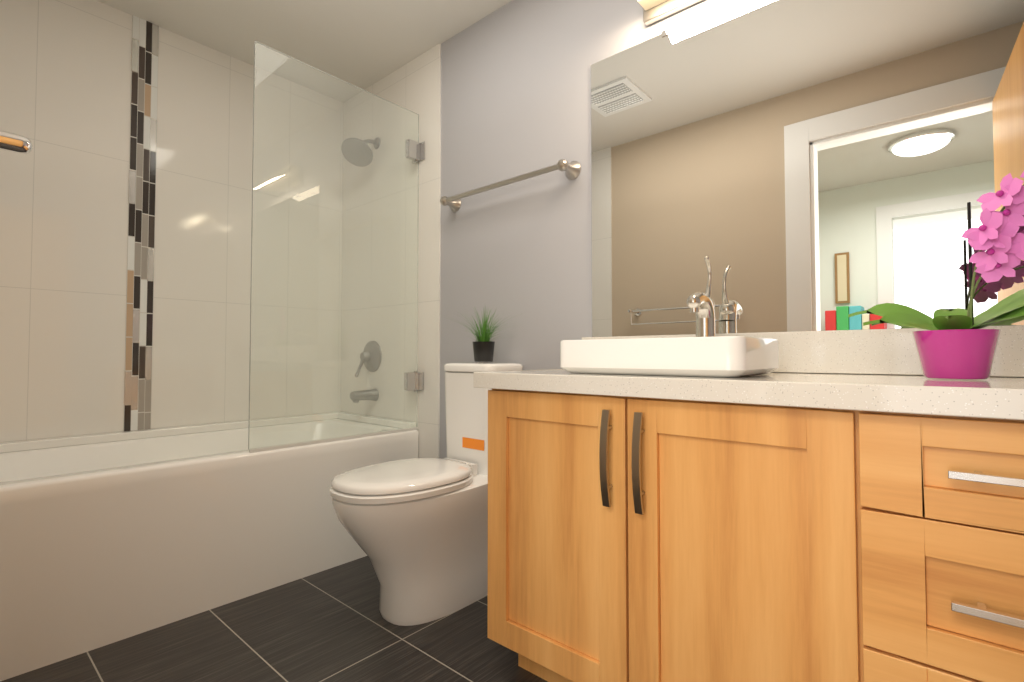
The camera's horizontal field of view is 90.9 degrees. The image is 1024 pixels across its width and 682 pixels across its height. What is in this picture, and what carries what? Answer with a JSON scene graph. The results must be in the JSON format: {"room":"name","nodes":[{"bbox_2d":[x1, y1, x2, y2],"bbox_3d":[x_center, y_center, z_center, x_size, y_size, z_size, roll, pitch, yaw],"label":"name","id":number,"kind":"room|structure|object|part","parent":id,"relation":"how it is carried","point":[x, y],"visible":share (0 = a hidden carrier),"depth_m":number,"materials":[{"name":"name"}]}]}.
{"room":"bathroom","nodes":[
{"label":"bathroom","id":0,"kind":"room"},
{"bbox_2d":[0,0,253,442],"bbox_3d":[-1.614,-0.244,2.471,0.150,2.440,1.930,-1,-2,41],"label":"wall","id":1,"kind":"structure","parent":0,"point":[65,83],"depth_m":2.19,"materials":[{"name":"tile"}]},
{"bbox_2d":[123,15,158,431],"bbox_3d":[-1.680,-0.535,2.286,0.004,1.870,0.099,-1,-2,41],"label":"tile strip","id":2,"kind":"object","parent":1,"relation":"attached to","point":[140,252],"depth_m":2.28,"materials":[{"name":"multicoloured tile"}]},
{"bbox_2d":[0,556,547,681],"bbox_3d":[-0.351,0.994,1.334,3.500,0.100,1.930,-1,-2,41],"label":"floor","id":3,"kind":"structure","parent":0,"point":[331,625],"depth_m":1.56,"materials":[{"name":"tile"}]},
{"bbox_2d":[0,41,424,680],"bbox_3d":[-1.270,-0.099,2.148,0.781,2.130,1.642,-1,-2,41],"label":"bathtub","id":4,"kind":"object","parent":3,"relation":"on","point":[108,539],"visible":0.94,"depth_m":2.02,"materials":[{"name":"white plastic"}]},
{"bbox_3d":[-0.739,-0.369,2.243,0.010,1.583,0.801,-1,-2,41],"label":"glass","id":5,"kind":"part","parent":4,"relation":"part of","materials":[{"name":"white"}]},
{"bbox_2d":[330,362,522,625],"bbox_3d":[-0.301,0.520,1.870,0.390,0.878,0.756,-1,-2,41],"label":"toilet","id":6,"kind":"object","parent":3,"relation":"on","point":[416,529],"visible":0.79,"depth_m":1.71,"materials":[{"name":"white ceramic"}]},
{"bbox_3d":[-0.375,0.481,1.786,0.390,0.058,0.531,-1,-2,41],"label":"seat","id":7,"kind":"part","parent":6,"relation":"part of","materials":[{"name":"white plastic"}]},
{"bbox_2d":[447,307,511,361],"bbox_3d":[-0.109,-0.035,2.069,0.391,0.239,0.395,-1,-2,41],"label":"potted plant","id":8,"kind":"object","parent":6,"relation":"on","point":[483,347],"visible":1,"depth_m":2.05,"materials":[{"name":"black"}]},
{"bbox_3d":[-0.119,0.347,2.075,0.282,0.435,0.208,-1,-2,41],"label":"tank","id":9,"kind":"part","parent":6,"relation":"part of","materials":[{"name":"white ceramic"}]},
{"bbox_3d":[-0.119,0.108,2.082,0.288,0.042,0.216,-1,-2,41],"label":"tank lid","id":10,"kind":"part","parent":6,"relation":"part of","materials":[{"name":"white ceramic"}]},
{"bbox_2d":[473,256,1023,681],"bbox_3d":[0.634,0.339,1.179,1.474,1.200,0.590,-1,-2,41],"label":"bathroom vanity","id":11,"kind":"object","parent":3,"relation":"on","point":[705,503],"visible":1,"depth_m":1.02,"materials":[{"name":"brown wood"}]},
{"bbox_3d":[0.252,0.271,1.147,0.100,0.223,0.037,-1,-2,41],"label":"handle","id":12,"kind":"part","parent":11,"relation":"part of","materials":[{"name":"brown metal"}]},
{"bbox_2d":[560,336,778,377],"bbox_3d":[0.409,0.042,1.340,0.483,0.088,0.332,-1,-2,41],"label":"sink","id":13,"kind":"object","parent":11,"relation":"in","point":[720,356],"depth_m":1.18,"materials":[{"name":"white ceramic"}]},
{"bbox_3d":[0.269,0.486,1.165,0.882,0.708,0.022,-1,-2,41],"label":"door","id":14,"kind":"part","parent":11,"relation":"part of","materials":[{"name":"brown wood"}]},
{"bbox_2d":[686,256,717,371],"bbox_3d":[0.552,-0.082,1.472,0.062,0.342,0.146,-1,-2,41],"label":"faucet","id":15,"kind":"object","parent":11,"relation":"on","point":[701,304],"depth_m":1.47,"materials":[{"name":"silver metal"}]},
{"bbox_2d":[848,171,1023,378],"bbox_3d":[0.920,-0.159,1.027,0.399,0.470,0.215,-1,-2,41],"label":"orchid","id":16,"kind":"object","parent":11,"relation":"on","point":[957,343],"visible":1,"depth_m":0.98,"materials":[{"name":"pink plant"}]},
{"bbox_3d":[0.908,0.028,1.032,0.137,0.097,0.137,-1,-2,41],"label":"pot","id":17,"kind":"part","parent":16,"relation":"part of","materials":[{"name":"pink"}]},
{"bbox_3d":[0.954,-0.256,0.936,0.180,0.281,0.078,-1,-2,41],"label":"flower","id":18,"kind":"part","parent":16,"relation":"part of","materials":[{"name":"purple plant"}]},
{"bbox_3d":[0.966,-0.155,0.965,0.148,0.382,0.051,-1,-2,41],"label":"stem","id":19,"kind":"part","parent":16,"relation":"part of","materials":[{"name":"green"}]},
{"bbox_3d":[0.815,0.472,0.689,0.552,0.708,0.022,-1,-2,41],"label":"drawer","id":20,"kind":"part","parent":11,"relation":"part of","materials":[{"name":"brown wood"}]},
{"bbox_3d":[0.801,0.439,0.675,0.320,0.484,0.034,-1,-2,41],"label":"drawer handle","id":21,"kind":"part","parent":11,"relation":"part of","materials":[{"name":"silver metal"}]},
{"bbox_2d":[96,0,511,89],"bbox_3d":[-0.351,-1.545,1.406,3.500,0.100,1.930,-1,-2,41],"label":"ceiling","id":22,"kind":"structure","parent":0,"point":[363,44],"depth_m":2.35,"materials":[{"name":"white paint"}]},
{"bbox_2d":[440,0,1013,457],"bbox_3d":[0.234,-0.257,2.041,3.500,2.440,0.150,-1,-2,41],"label":"wall","id":23,"kind":"structure","parent":0,"point":[516,100],"depth_m":2.12,"materials":[{"name":"grey paint"}]},
{"bbox_2d":[365,43,440,457],"bbox_3d":[-0.688,-0.237,2.739,0.893,2.440,0.008,-1,-2,41],"label":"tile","id":24,"kind":"structure","parent":23,"relation":"attached to","point":[414,85],"depth_m":2.50,"materials":[{"name":"white tile"}]},
{"bbox_2d":[440,159,580,211],"bbox_3d":[-0.045,-0.654,2.133,0.739,0.072,0.092,-1,-2,41],"label":"towel rail","id":25,"kind":"object","parent":23,"relation":"attached to","point":[572,169],"visible":1,"depth_m":2.03,"materials":[{"name":"silver metal"}]},
{"bbox_2d":[637,0,702,25],"bbox_3d":[0.605,-1.160,1.579,0.440,0.120,0.094,-1,-2,41],"label":"vanity light","id":26,"kind":"object","parent":23,"relation":"attached to","point":[654,11],"visible":0.98,"depth_m":1.69,"materials":[{"name":"white glass"}]},
{"bbox_2d":[591,0,1023,336],"bbox_3d":[0.840,-0.543,1.412,1.437,1.031,0.009,-1,-2,41],"label":"mirror","id":27,"kind":"object","parent":23,"relation":"attached to","point":[803,165],"visible":1,"depth_m":1.42,"materials":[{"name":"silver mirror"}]},
{"bbox_3d":[-1.003,-0.294,0.738,3.350,2.440,0.120,-1,-2,41],"label":"wall","id":28,"kind":"structure","parent":0,"visible":0},
{"bbox_2d":[0,131,32,153],"bbox_3d":[-0.993,-0.244,0.900,0.702,0.122,0.138,-1,-2,41],"label":"towel rail","id":29,"kind":"object","parent":28,"relation":"attached to","point":[14,143],"visible":1,"depth_m":0.72,"materials":[{"name":"silver metal"}]}
]}

